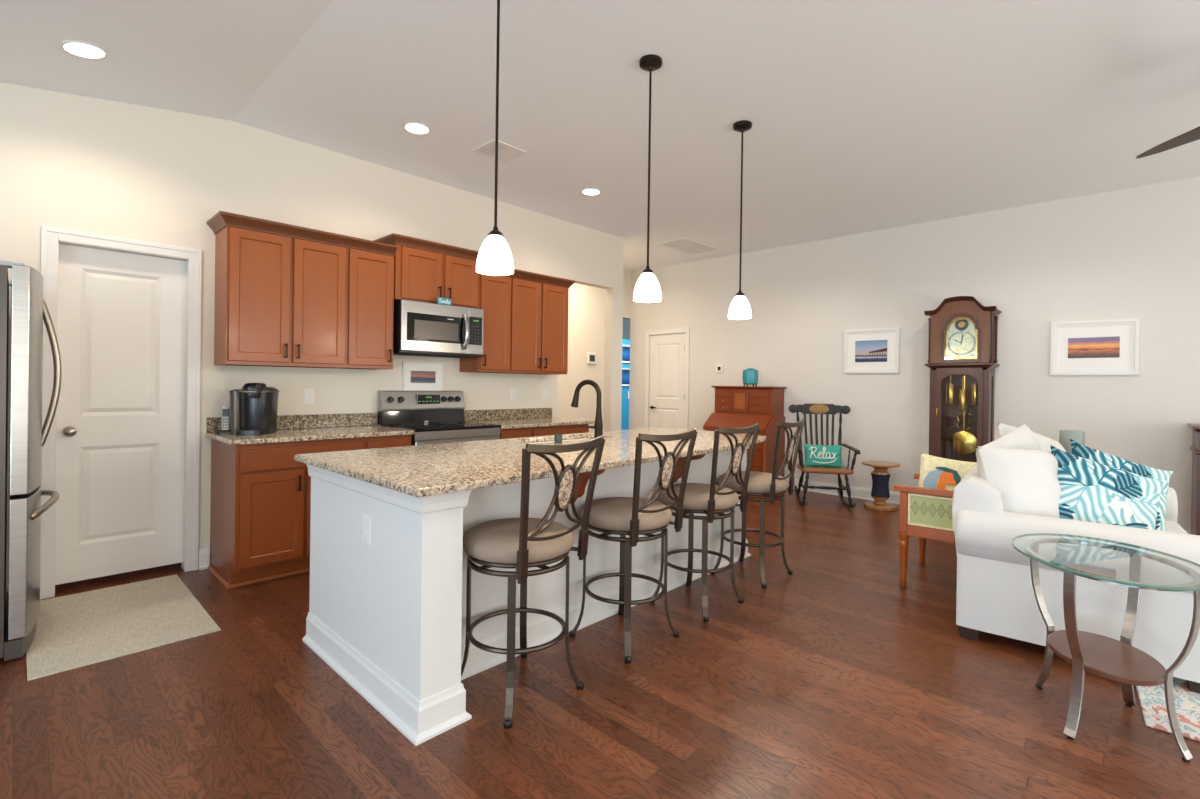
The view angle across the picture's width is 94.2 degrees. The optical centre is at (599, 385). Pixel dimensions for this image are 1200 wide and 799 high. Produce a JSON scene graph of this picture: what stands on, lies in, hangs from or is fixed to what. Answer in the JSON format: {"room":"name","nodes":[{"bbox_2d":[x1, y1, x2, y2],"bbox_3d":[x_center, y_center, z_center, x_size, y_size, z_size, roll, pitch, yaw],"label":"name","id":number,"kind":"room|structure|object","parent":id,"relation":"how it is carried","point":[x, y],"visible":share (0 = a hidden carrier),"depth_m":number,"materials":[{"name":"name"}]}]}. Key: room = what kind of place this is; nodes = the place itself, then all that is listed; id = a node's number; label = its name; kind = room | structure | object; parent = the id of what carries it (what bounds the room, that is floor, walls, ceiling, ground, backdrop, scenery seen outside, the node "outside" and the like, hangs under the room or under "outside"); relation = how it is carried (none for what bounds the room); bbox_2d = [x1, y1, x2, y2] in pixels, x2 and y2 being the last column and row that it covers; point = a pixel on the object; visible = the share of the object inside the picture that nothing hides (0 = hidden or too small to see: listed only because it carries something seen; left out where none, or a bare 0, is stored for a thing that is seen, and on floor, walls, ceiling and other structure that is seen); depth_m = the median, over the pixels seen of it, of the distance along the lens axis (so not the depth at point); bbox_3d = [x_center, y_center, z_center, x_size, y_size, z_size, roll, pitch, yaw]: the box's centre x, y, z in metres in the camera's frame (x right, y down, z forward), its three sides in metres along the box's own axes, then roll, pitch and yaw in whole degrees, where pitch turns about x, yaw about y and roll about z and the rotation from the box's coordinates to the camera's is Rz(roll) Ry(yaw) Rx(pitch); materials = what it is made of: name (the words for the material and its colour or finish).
{"room":"open-plan kitchen","nodes":[
{"label":"open-plan kitchen","id":0,"kind":"room"},
{"bbox_2d":[0,82,623,581],"bbox_3d":[-2.644,-0.300,3.853,0.120,3.060,8.312,1,0,44],"label":"wall","id":1,"kind":"structure","parent":0,"point":[73,162],"depth_m":3.89,"materials":[{"name":"paint"}]},
{"bbox_2d":[6,548,209,592],"bbox_3d":[-2.610,1.166,3.805,0.030,0.130,8.312,1,0,44],"label":"baseboard","id":2,"kind":"structure","parent":1,"relation":"attached to","point":[203,554],"depth_m":3.75,"materials":[{"name":"white wood"}]},
{"bbox_2d":[55,244,185,584],"bbox_3d":[-2.986,0.172,3.501,0.104,2.018,0.618,1,0,44],"label":"door","id":3,"kind":"structure","parent":1,"relation":"in","point":[121,331],"depth_m":3.50,"materials":[{"name":"white wood"}]},
{"bbox_2d":[40,226,201,599],"bbox_3d":[-2.981,0.159,3.496,0.138,2.141,0.764,1,0,44],"label":"trim","id":4,"kind":"structure","parent":1,"relation":"attached to","point":[51,237],"depth_m":3.51,"materials":[{"name":"white wood"}]},
{"bbox_2d":[207,211,349,367],"bbox_3d":[-2.244,-0.618,3.919,0.359,0.963,0.805,1,0,44],"label":"upper cabinet","id":5,"kind":"object","parent":1,"relation":"attached to","point":[280,288],"visible":1,"depth_m":3.78,"materials":[{"name":"brown wood"}]},
{"bbox_2d":[206,413,376,432],"bbox_3d":[-2.247,0.269,4.176,0.020,0.102,1.164,1,0,44],"label":"backsplash","id":6,"kind":"structure","parent":1,"relation":"attached to","point":[213,424],"depth_m":4.25,"materials":[{"name":"stone"}]},
{"bbox_2d":[304,389,313,403],"bbox_3d":[-2.204,0.080,4.226,0.008,0.116,0.072,1,0,44],"label":"wall outlet","id":7,"kind":"object","parent":1,"relation":"attached to","point":[308,393],"visible":1,"depth_m":4.22,"materials":[{"name":"white plastic"}]},
{"bbox_2d":[307,390,311,401],"bbox_3d":[-2.202,0.080,4.225,0.002,0.092,0.032,1,0,44],"label":"socket","id":8,"kind":"object","parent":7,"relation":"attached to","point":[309,392],"depth_m":4.22,"materials":[{"name":"white plastic"}]},
{"bbox_2d":[339,236,397,369],"bbox_3d":[-1.840,-0.614,4.342,0.359,0.963,0.366,1,0,44],"label":"upper cabinet","id":9,"kind":"object","parent":1,"relation":"attached to","point":[370,264],"visible":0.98,"depth_m":4.24,"materials":[{"name":"brown wood"}]},
{"bbox_2d":[402,361,443,390],"bbox_3d":[-1.551,-0.076,4.897,0.022,0.260,0.385,1,0,44],"label":"framed picture","id":10,"kind":"object","parent":1,"relation":"attached to","point":[416,376],"visible":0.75,"depth_m":4.89,"materials":[{"name":"white paint"}]},
{"bbox_2d":[411,371,435,382],"bbox_3d":[-1.552,-0.076,4.899,0.002,0.105,0.235,1,0,44],"label":"print","id":11,"kind":"object","parent":10,"relation":"attached to","point":[416,376],"depth_m":4.90},
{"bbox_2d":[374,233,479,308],"bbox_3d":[-1.433,-0.931,4.755,0.369,0.500,0.868,1,0,44],"label":"upper cabinet","id":12,"kind":"object","parent":1,"relation":"attached to","point":[424,270],"visible":0.66,"depth_m":4.60,"materials":[{"name":"brown wood"}]},
{"bbox_2d":[393,299,483,357],"bbox_3d":[-1.401,-0.465,4.725,0.468,0.420,0.758,1,0,44],"label":"microwave","id":13,"kind":"object","parent":12,"relation":"attached to","point":[426,329],"visible":1,"depth_m":4.56,"materials":[{"name":"silver metal"}]},
{"bbox_2d":[437,297,450,305],"bbox_3d":[-1.284,-0.696,4.603,0.015,0.055,0.132,1,0,40],"label":"sign","id":14,"kind":"object","parent":13,"relation":"on","point":[444,301],"visible":1,"depth_m":4.59,"materials":[{"name":"teal paint"}]},
{"bbox_2d":[459,273,511,372],"bbox_3d":[-1.049,-0.606,5.170,0.359,0.963,0.344,1,0,44],"label":"upper cabinet","id":15,"kind":"object","parent":1,"relation":"attached to","point":[494,291],"visible":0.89,"depth_m":5.07,"materials":[{"name":"brown wood"}]},
{"bbox_2d":[464,408,551,420],"bbox_3d":[-0.908,0.283,5.576,0.020,0.102,1.127,1,0,44],"label":"backsplash","id":16,"kind":"structure","parent":1,"relation":"attached to","point":[491,414],"depth_m":5.54,"materials":[{"name":"stone"}]},
{"bbox_2d":[510,388,515,398],"bbox_3d":[-0.876,0.077,5.616,0.008,0.116,0.072,1,0,44],"label":"wall outlet","id":17,"kind":"object","parent":1,"relation":"attached to","point":[512,390],"visible":1,"depth_m":5.61,"materials":[{"name":"white plastic"}]},
{"bbox_2d":[509,269,574,373],"bbox_3d":[-0.659,-0.601,5.578,0.359,0.963,0.784,1,0,44],"label":"upper cabinet","id":18,"kind":"object","parent":1,"relation":"attached to","point":[539,302],"visible":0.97,"depth_m":5.44,"materials":[{"name":"brown wood"}]},
{"bbox_2d":[543,388,548,398],"bbox_3d":[-0.575,0.080,5.930,0.008,0.116,0.072,1,0,44],"label":"wall switch","id":19,"kind":"object","parent":1,"relation":"attached to","point":[545,390],"visible":1,"depth_m":5.92,"materials":[{"name":"white plastic"}]},
{"bbox_2d":[558,270,630,431],"bbox_3d":[-0.439,-0.280,7.161,1.263,3.060,3.943,1,0,44],"label":"wall","id":20,"kind":"structure","parent":0,"point":[586,304],"depth_m":8.13,"materials":[{"name":"paint"}]},
{"bbox_2d":[587,353,595,363],"bbox_3d":[-0.122,-0.404,8.206,0.033,0.160,0.170,1,0,44],"label":"alarm keypad","id":21,"kind":"object","parent":20,"relation":"attached to","point":[591,357],"visible":1,"depth_m":8.18,"materials":[{"name":"white plastic"}]},
{"bbox_2d":[0,0,1199,271],"bbox_3d":[-0.708,-1.533,3.212,12.900,0.777,10.043,1,0,44],"label":"ceiling","id":22,"kind":"structure","parent":0,"point":[864,115],"depth_m":3.36,"materials":[{"name":"paint"}]},
{"bbox_2d":[59,40,108,59],"bbox_3d":[-2.611,-1.700,2.825,0.184,0.034,0.182,1,0,39],"label":"recessed light","id":23,"kind":"object","parent":22,"relation":"in","point":[81,49],"visible":1,"depth_m":2.82,"materials":[{"name":"beige"}]},
{"bbox_2d":[403,122,430,134],"bbox_3d":[-1.287,-1.808,3.920,0.184,0.006,0.184,1,0,44],"label":"recessed light","id":24,"kind":"object","parent":22,"relation":"in","point":[417,128],"visible":1,"depth_m":3.92,"materials":[{"name":"beige"}]},
{"bbox_2d":[476,0,513,275],"bbox_3d":[-0.431,-1.136,2.337,0.157,1.317,0.157,1,0,44],"label":"pendant lamp","id":25,"kind":"object","parent":22,"relation":"hanging from","point":[494,257],"visible":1,"depth_m":2.31,"materials":[{"name":"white glass"}]},
{"bbox_2d":[471,139,526,162],"bbox_3d":[-0.776,-1.802,4.287,0.300,0.008,0.300,1,0,44],"label":"ceiling vent","id":26,"kind":"object","parent":22,"relation":"in","point":[506,152],"visible":0.88,"depth_m":4.28,"materials":[{"name":"white metal"}]},
{"bbox_2d":[581,188,600,195],"bbox_3d":[-0.083,-1.795,5.165,0.184,0.006,0.184,1,0,44],"label":"recessed light","id":27,"kind":"object","parent":22,"relation":"in","point":[588,191],"visible":1,"depth_m":5.15,"materials":[{"name":"beige"}]},
{"bbox_2d":[633,54,661,302],"bbox_3d":[0.270,-1.128,3.071,0.157,1.317,0.157,1,0,44],"label":"pendant lamp","id":28,"kind":"object","parent":22,"relation":"hanging from","point":[647,289],"visible":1,"depth_m":3.04,"materials":[{"name":"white glass"}]},
{"bbox_2d":[657,237,718,254],"bbox_3d":[1.136,-1.783,7.149,0.440,0.010,0.760,1,0,44],"label":"ceiling vent","id":29,"kind":"object","parent":22,"relation":"in","point":[686,245],"visible":1,"depth_m":7.13,"materials":[{"name":"white metal"}]},
{"bbox_2d":[728,120,751,318],"bbox_3d":[0.962,-1.121,3.802,0.157,1.317,0.157,1,0,44],"label":"pendant lamp","id":30,"kind":"object","parent":22,"relation":"hanging from","point":[739,308],"visible":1,"depth_m":3.78,"materials":[{"name":"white glass"}]},
{"bbox_2d":[1136,126,1199,157],"bbox_3d":[3.393,-1.560,2.611,1.271,0.364,1.257,1,0,44],"label":"ceiling fan","id":31,"kind":"object","parent":22,"relation":"hanging from","point":[1192,135],"visible":1,"depth_m":3.27,"materials":[{"name":"brown metal"}]},
{"bbox_2d":[0,489,1199,798],"bbox_3d":[0.689,1.323,4.723,12.900,0.100,14.200,1,0,44],"label":"floor","id":32,"kind":"structure","parent":0,"point":[835,678],"depth_m":2.18,"materials":[{"name":"brown wood"}]},
{"bbox_2d":[0,260,61,660],"bbox_3d":[-3.115,0.333,2.565,0.840,1.790,0.908,1,0,44],"label":"refrigerator","id":33,"kind":"object","parent":32,"relation":"on","point":[21,604],"visible":1,"depth_m":2.51,"materials":[{"name":"silver metal"}]},
{"bbox_2d":[26,574,220,680],"bbox_3d":[-2.574,1.231,2.977,1.135,0.006,0.685,1,0,44],"label":"door mat","id":34,"kind":"object","parent":32,"relation":"on","point":[77,630],"visible":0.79,"depth_m":2.88,"materials":[{"name":"beige fabric"}]},
{"bbox_2d":[207,437,364,588],"bbox_3d":[-2.138,0.795,3.833,0.666,0.884,0.806,1,0,44],"label":"base cabinet","id":35,"kind":"object","parent":32,"relation":"on","point":[260,502],"visible":0.54,"depth_m":3.52,"materials":[{"name":"brown wood"}]},
{"bbox_2d":[206,413,413,444],"bbox_3d":[-2.019,0.288,3.956,0.654,0.132,1.167,1,0,44],"label":"countertop","id":36,"kind":"structure","parent":35,"relation":"on","point":[290,428],"depth_m":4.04,"materials":[{"name":"beige stone"}]},
{"bbox_2d":[216,406,230,433],"bbox_3d":[-2.488,0.227,3.707,0.100,0.182,0.090,1,0,-36],"label":"cordless phone","id":37,"kind":"object","parent":36,"relation":"on","point":[225,429],"visible":0.91,"depth_m":3.69,"materials":[{"name":"black plastic"}]},
{"bbox_2d":[229,383,278,435],"bbox_3d":[-2.325,0.150,3.736,0.263,0.340,0.310,1,0,-8],"label":"coffee maker","id":38,"kind":"object","parent":36,"relation":"on","point":[253,407],"visible":1,"depth_m":3.67,"materials":[{"name":"black plastic"}]},
{"bbox_2d":[235,429,263,435],"bbox_3d":[-2.286,0.304,3.641,0.160,0.034,0.100,1,0,-8],"label":"drip tray","id":39,"kind":"object","parent":38,"relation":"on","point":[239,432],"depth_m":3.60,"materials":[{"name":"black plastic"}]},
{"bbox_2d":[365,435,411,448],"bbox_3d":[-1.739,0.799,4.250,0.666,0.884,0.352,1,0,44],"label":"base cabinet","id":40,"kind":"object","parent":32,"relation":"on","point":[397,440],"visible":0.04,"depth_m":4.04,"materials":[{"name":"brown wood"}]},
{"bbox_2d":[378,391,500,445],"bbox_3d":[-1.318,0.636,4.637,0.691,1.180,0.778,1,0,44],"label":"range","id":41,"kind":"object","parent":32,"relation":"on","point":[435,417],"visible":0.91,"depth_m":4.66,"materials":[{"name":"silver metal"}]},
{"bbox_2d":[381,421,500,431],"bbox_3d":[-1.314,0.335,4.636,0.595,0.022,0.778,1,0,44],"label":"cooktop","id":42,"kind":"object","parent":41,"relation":"in","point":[418,426],"depth_m":4.56,"materials":[{"name":"black glass"}]},
{"bbox_2d":[412,434,494,445],"bbox_3d":[-1.347,0.785,4.664,0.600,0.880,0.776,1,0,44],"label":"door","id":43,"kind":"structure","parent":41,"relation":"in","point":[417,439],"depth_m":4.35,"materials":[{"name":"silver metal"}]},
{"bbox_2d":[500,427,530,438],"bbox_3d":[-0.949,0.808,5.077,0.666,0.884,0.356,1,0,44],"label":"base cabinet","id":44,"kind":"object","parent":32,"relation":"on","point":[514,432],"visible":0.08,"depth_m":4.87,"materials":[{"name":"brown wood"}]},
{"bbox_2d":[302,438,750,745],"bbox_3d":[-0.059,0.826,3.373,1.123,0.883,2.854,1,0,44],"label":"kitchen island","id":45,"kind":"object","parent":32,"relation":"on","point":[387,612],"visible":0.65,"depth_m":2.44,"materials":[{"name":"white wood"}]},
{"bbox_2d":[364,517,367,541],"bbox_3d":[-0.963,0.593,2.295,0.034,0.096,0.002,1,0,44],"label":"socket","id":46,"kind":"object","parent":45,"relation":"attached to","point":[365,518],"depth_m":2.30,"materials":[{"name":"white plastic"}]},
{"bbox_2d":[363,514,371,544],"bbox_3d":[-0.960,0.593,2.299,0.072,0.116,0.006,1,0,44],"label":"outlet","id":47,"kind":"object","parent":45,"relation":"attached to","point":[367,518],"depth_m":2.29,"materials":[{"name":"white plastic"}]},
{"bbox_2d":[295,427,765,497],"bbox_3d":[-0.046,0.368,3.359,1.210,0.030,2.922,1,0,44],"label":"island countertop","id":48,"kind":"structure","parent":45,"relation":"on","point":[418,471],"depth_m":2.64,"materials":[{"name":"beige stone"}]},
{"bbox_2d":[554,434,562,442],"bbox_3d":[-0.255,0.323,3.422,0.050,0.052,0.050,1,0,44],"label":"cup","id":49,"kind":"object","parent":48,"relation":"on","point":[558,438],"visible":1,"depth_m":3.40,"materials":[{"name":"glass"}]},
{"bbox_2d":[571,380,602,437],"bbox_3d":[-0.105,0.155,3.693,0.250,0.391,0.133,1,0,29],"label":"faucet","id":50,"kind":"object","parent":48,"relation":"on","point":[598,426],"visible":0.91,"depth_m":3.67,"materials":[{"name":"brown metal"}]},
{"bbox_2d":[461,436,604,728],"bbox_3d":[-0.303,0.737,2.326,0.529,1.060,0.505,1,0,44],"label":"bar stool","id":51,"kind":"object","parent":32,"relation":"on","point":[522,543],"visible":0.96,"depth_m":2.17,"materials":[{"name":"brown metal"}]},
{"bbox_2d":[463,518,573,563],"bbox_3d":[-0.339,0.633,2.333,0.464,0.095,0.464,1,0,37],"label":"seat cushion","id":52,"kind":"object","parent":51,"relation":"on","point":[497,541],"depth_m":2.18,"materials":[{"name":"beige fabric"}]},
{"bbox_2d":[531,424,588,436],"bbox_3d":[-0.573,0.812,5.470,0.666,0.884,0.736,1,0,44],"label":"base cabinet","id":53,"kind":"object","parent":32,"relation":"on","point":[564,429],"visible":0.02,"depth_m":5.23,"materials":[{"name":"brown wood"}]},
{"bbox_2d":[464,408,594,428],"bbox_3d":[-0.678,0.303,5.358,0.654,0.132,1.130,1,0,44],"label":"countertop","id":54,"kind":"structure","parent":53,"relation":"on","point":[527,417],"depth_m":5.41,"materials":[{"name":"beige stone"}]},
{"bbox_2d":[569,428,697,663],"bbox_3d":[0.152,0.742,2.807,0.537,1.060,0.500,1,0,44],"label":"bar stool","id":55,"kind":"object","parent":32,"relation":"on","point":[634,516],"visible":0.94,"depth_m":2.66,"materials":[{"name":"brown metal"}]},
{"bbox_2d":[580,497,671,530],"bbox_3d":[0.131,0.638,2.827,0.464,0.095,0.464,1,0,42],"label":"seat cushion","id":56,"kind":"object","parent":55,"relation":"on","point":[610,513],"depth_m":2.66,"materials":[{"name":"beige fabric"}]},
{"bbox_2d":[650,423,759,621],"bbox_3d":[0.598,0.746,3.266,0.534,1.060,0.497,1,0,44],"label":"bar stool","id":57,"kind":"object","parent":32,"relation":"on","point":[711,499],"visible":0.94,"depth_m":3.12,"materials":[{"name":"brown metal"}]},
{"bbox_2d":[658,483,738,510],"bbox_3d":[0.578,0.643,3.286,0.464,0.095,0.464,1,0,43],"label":"seat cushion","id":58,"kind":"object","parent":57,"relation":"on","point":[697,497],"depth_m":3.11,"materials":[{"name":"beige fabric"}]},
{"bbox_2d":[703,386,786,476],"bbox_3d":[1.837,0.644,7.143,0.890,1.275,0.552,1,0,44],"label":"secretary desk","id":59,"kind":"object","parent":32,"relation":"on","point":[735,406],"visible":0.65,"depth_m":6.97,"materials":[{"name":"brown wood"}]},
{"bbox_2d":[742,368,757,385],"bbox_3d":[1.932,-0.109,7.164,0.173,0.232,0.198,1,0,44],"label":"ginger jar","id":60,"kind":"object","parent":59,"relation":"on","point":[750,375],"visible":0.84,"depth_m":7.09,"materials":[{"name":"teal ceramic"}]},
{"bbox_2d":[712,419,804,588],"bbox_3d":[1.079,0.751,3.789,0.528,1.060,0.503,1,0,44],"label":"bar stool","id":61,"kind":"object","parent":32,"relation":"on","point":[770,485],"visible":0.84,"depth_m":3.63,"materials":[{"name":"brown metal"}]},
{"bbox_2d":[718,471,788,493],"bbox_3d":[1.043,0.647,3.797,0.464,0.095,0.464,1,0,37],"label":"seat cushion","id":62,"kind":"object","parent":61,"relation":"on","point":[759,482],"depth_m":3.62,"materials":[{"name":"beige fabric"}]},
{"bbox_2d":[789,403,860,507],"bbox_3d":[2.454,0.752,6.121,0.670,1.088,0.790,1,0,12],"label":"rocking chair","id":63,"kind":"object","parent":32,"relation":"on","point":[810,409],"visible":0.85,"depth_m":6.32,"materials":[{"name":"black paint"}]},
{"bbox_2d":[804,444,842,467],"bbox_3d":[2.433,0.766,6.078,0.400,0.243,0.147,1,0,12],"label":"throw pillow","id":64,"kind":"object","parent":63,"relation":"on","point":[815,455],"visible":1,"depth_m":6.04,"materials":[{"name":"teal fabric"}]},
{"bbox_2d":[862,461,899,510],"bbox_3d":[2.985,1.061,5.934,0.364,0.480,0.364,1,0,34],"label":"pedestal stand","id":65,"kind":"object","parent":32,"relation":"on","point":[880,493],"visible":1,"depth_m":5.87,"materials":[{"name":"brown wood"}]},
{"bbox_2d":[894,473,955,586],"bbox_3d":[2.278,0.968,3.750,0.411,0.660,0.697,1,0,40],"label":"armchair","id":66,"kind":"object","parent":32,"relation":"on","point":[925,513],"visible":0.48,"depth_m":3.52,"materials":[{"name":"orange wood"}]},
{"bbox_2d":[918,453,976,490],"bbox_3d":[2.353,0.664,3.773,0.406,0.394,0.169,1,0,18],"label":"throw pillow","id":67,"kind":"object","parent":66,"relation":"on","point":[935,472],"visible":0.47,"depth_m":3.75,"materials":[{"name":"beige fabric"}]},
{"bbox_2d":[924,296,1001,461],"bbox_3d":[3.618,0.217,5.591,0.600,2.187,0.350,1,0,44],"label":"grandfather clock","id":68,"kind":"object","parent":32,"relation":"on","point":[962,340],"visible":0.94,"depth_m":5.56,"materials":[{"name":"brown wood"}]},
{"bbox_2d":[925,300,999,368],"bbox_3d":[3.632,-0.524,5.592,0.580,0.698,0.340,1,0,44],"label":"hood","id":69,"kind":"object","parent":68,"relation":"attached to","point":[962,333],"depth_m":5.49,"materials":[{"name":"brown wood"}]},
{"bbox_2d":[952,465,1199,693],"bbox_3d":[2.776,0.906,3.260,1.040,0.800,1.890,1,0,39],"label":"sofa","id":70,"kind":"object","parent":32,"relation":"on","point":[995,592],"visible":0.69,"depth_m":2.62,"materials":[{"name":"white fabric"}]},
{"bbox_2d":[976,424,1041,456],"bbox_3d":[2.541,0.543,3.385,0.634,0.605,0.236,1,0,-23],"label":"cushion","id":71,"kind":"object","parent":70,"relation":"on","point":[1022,437],"visible":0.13,"depth_m":3.38,"materials":[{"name":"white fabric"}]},
{"bbox_2d":[977,446,1060,517],"bbox_3d":[2.372,0.586,3.036,0.634,0.501,0.339,1,0,-14],"label":"cushion","id":72,"kind":"object","parent":70,"relation":"on","point":[1027,481],"visible":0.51,"depth_m":2.93,"materials":[{"name":"white fabric"}]},
{"bbox_2d":[994,422,1065,451],"bbox_3d":[2.840,0.561,3.634,0.742,0.646,0.321,1,0,-23],"label":"cushion","id":73,"kind":"object","parent":70,"relation":"on","point":[1001,430],"visible":0.14,"depth_m":3.59,"materials":[{"name":"white fabric"}]},
{"bbox_2d":[1050,445,1165,529],"bbox_3d":[2.603,0.610,2.902,0.603,0.565,0.306,1,0,27],"label":"throw pillow","id":74,"kind":"object","parent":70,"relation":"on","point":[1091,491],"visible":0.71,"depth_m":2.83,"materials":[{"name":"teal fabric"}]},
{"bbox_2d":[1070,439,1172,530],"bbox_3d":[2.882,0.593,3.113,0.634,0.566,0.259,1,0,12],"label":"throw pillow","id":75,"kind":"object","parent":70,"relation":"on","point":[1080,450],"visible":0.26,"depth_m":3.08,"materials":[{"name":"teal fabric"}]},
{"bbox_2d":[1165,520,1187,533],"bbox_3d":[3.084,0.901,3.460,0.810,0.133,0.696,1,0,39],"label":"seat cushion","id":76,"kind":"object","parent":70,"relation":"on","point":[1170,525],"depth_m":3.30,"materials":[{"name":"white fabric"}]},
{"bbox_2d":[1011,533,1199,761],"bbox_3d":[1.950,0.979,2.159,0.592,0.638,0.676,1,0,44],"label":"end table","id":77,"kind":"object","parent":32,"relation":"on","point":[1102,656],"visible":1,"depth_m":2.08,"materials":[{"name":"metal"}]},
{"bbox_2d":[1047,630,1165,685],"bbox_3d":[1.950,1.044,2.159,0.344,0.024,0.408,1,0,44],"label":"shelf","id":78,"kind":"object","parent":77,"relation":"attached to","point":[1105,657],"depth_m":2.10,"materials":[{"name":"brown wood"}]},
{"bbox_2d":[1136,677,1199,741],"bbox_3d":[3.256,1.310,2.289,1.600,0.012,1.750,1,0,40],"label":"area rug","id":79,"kind":"object","parent":32,"relation":"on","point":[1151,698],"visible":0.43,"depth_m":2.23,"materials":[{"name":"multicoloured fabric"}]},
{"bbox_2d":[1188,423,1199,535],"bbox_3d":[5.033,0.825,4.121,0.936,1.020,0.481,1,0,44],"label":"chest","id":80,"kind":"object","parent":32,"relation":"on","point":[1195,448],"visible":0.78,"depth_m":4.30,"materials":[{"name":"brown wood"}]},
{"bbox_3d":[3.628,0.968,4.297,0.440,0.686,0.440,1,0,44],"label":"side table","id":81,"kind":"object","parent":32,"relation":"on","visible":0},
{"bbox_2d":[1059,430,1084,453],"bbox_3d":[3.635,0.485,4.295,0.156,0.278,0.156,1,0,44],"label":"pillar candle","id":82,"kind":"object","parent":81,"relation":"on","point":[1065,436],"visible":0.41,"depth_m":4.25,"materials":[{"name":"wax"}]},
{"bbox_2d":[621,339,629,429],"bbox_3d":[0.211,-0.282,10.868,2.920,3.060,6.000,1,0,44],"label":"wall","id":83,"kind":"structure","parent":0,"point":[625,401],"depth_m":13.23,"materials":[{"name":"paint"}]},
{"bbox_2d":[622,345,629,362],"bbox_3d":[0.674,-0.753,13.266,0.022,0.420,0.620,1,0,44],"label":"framed picture","id":84,"kind":"object","parent":83,"relation":"attached to","point":[625,348],"visible":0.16,"depth_m":13.20,"materials":[{"name":"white paint"}]},
{"bbox_2d":[622,368,629,385],"bbox_3d":[0.666,-0.203,13.268,0.022,0.420,0.620,1,0,44],"label":"framed picture","id":85,"kind":"object","parent":83,"relation":"attached to","point":[625,371],"visible":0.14,"depth_m":13.21,"materials":[{"name":"white paint"}]},
{"bbox_2d":[622,319,629,339],"bbox_3d":[0.319,-1.355,10.499,0.080,0.910,5.600,1,0,44],"label":"wall","id":86,"kind":"structure","parent":0,"point":[626,322],"depth_m":10.64,"materials":[{"name":"grey paint"}]},
{"bbox_2d":[629,176,1199,530],"bbox_3d":[3.938,-0.215,5.621,9.480,3.060,0.120,1,0,44],"label":"wall","id":87,"kind":"structure","parent":0,"point":[1133,252],"depth_m":5.69,"materials":[{"name":"white paint"}]},
{"bbox_2d":[649,333,684,428],"bbox_3d":[1.002,0.239,8.356,0.676,2.031,0.087,1,0,44],"label":"door","id":88,"kind":"structure","parent":87,"relation":"in","point":[667,351],"depth_m":8.37,"materials":[{"name":"white wood"}]},
{"bbox_2d":[644,327,689,428],"bbox_3d":[1.027,0.209,8.387,0.816,2.121,0.138,1,0,44],"label":"trim","id":89,"kind":"structure","parent":87,"relation":"attached to","point":[686,330],"depth_m":8.38,"materials":[{"name":"white wood"}]},
{"bbox_2d":[716,364,722,372],"bbox_3d":[1.652,-0.238,7.708,0.110,0.110,0.022,1,0,44],"label":"wall thermostat","id":90,"kind":"object","parent":87,"relation":"attached to","point":[719,368],"visible":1,"depth_m":7.70,"materials":[{"name":"white plastic"}]},
{"bbox_2d":[844,328,899,372],"bbox_3d":[3.082,-0.393,6.343,0.592,0.500,0.022,1,0,44],"label":"framed picture","id":91,"kind":"object","parent":87,"relation":"attached to","point":[866,350],"visible":1,"depth_m":6.33,"materials":[{"name":"white paint"}]},
{"bbox_2d":[855,340,887,361],"bbox_3d":[3.083,-0.393,6.344,0.345,0.245,0.002,1,0,44],"label":"print","id":92,"kind":"object","parent":91,"relation":"attached to","point":[865,350],"depth_m":6.34},
{"bbox_2d":[786,478,1190,533],"bbox_3d":[3.866,1.249,5.571,9.480,0.130,0.030,1,0,44],"label":"baseboard","id":93,"kind":"structure","parent":87,"relation":"attached to","point":[856,492],"depth_m":6.46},
{"bbox_2d":[1050,318,1139,374],"bbox_3d":[4.452,-0.344,5.033,0.602,0.495,0.022,1,0,44],"label":"framed picture","id":94,"kind":"object","parent":87,"relation":"attached to","point":[1106,346],"visible":1,"depth_m":5.02,"materials":[{"name":"white paint"}]},
{"bbox_2d":[1068,336,1119,357],"bbox_3d":[4.453,-0.344,5.034,0.350,0.185,0.002,1,0,44],"label":"print","id":95,"kind":"object","parent":94,"relation":"attached to","point":[1078,346],"depth_m":5.03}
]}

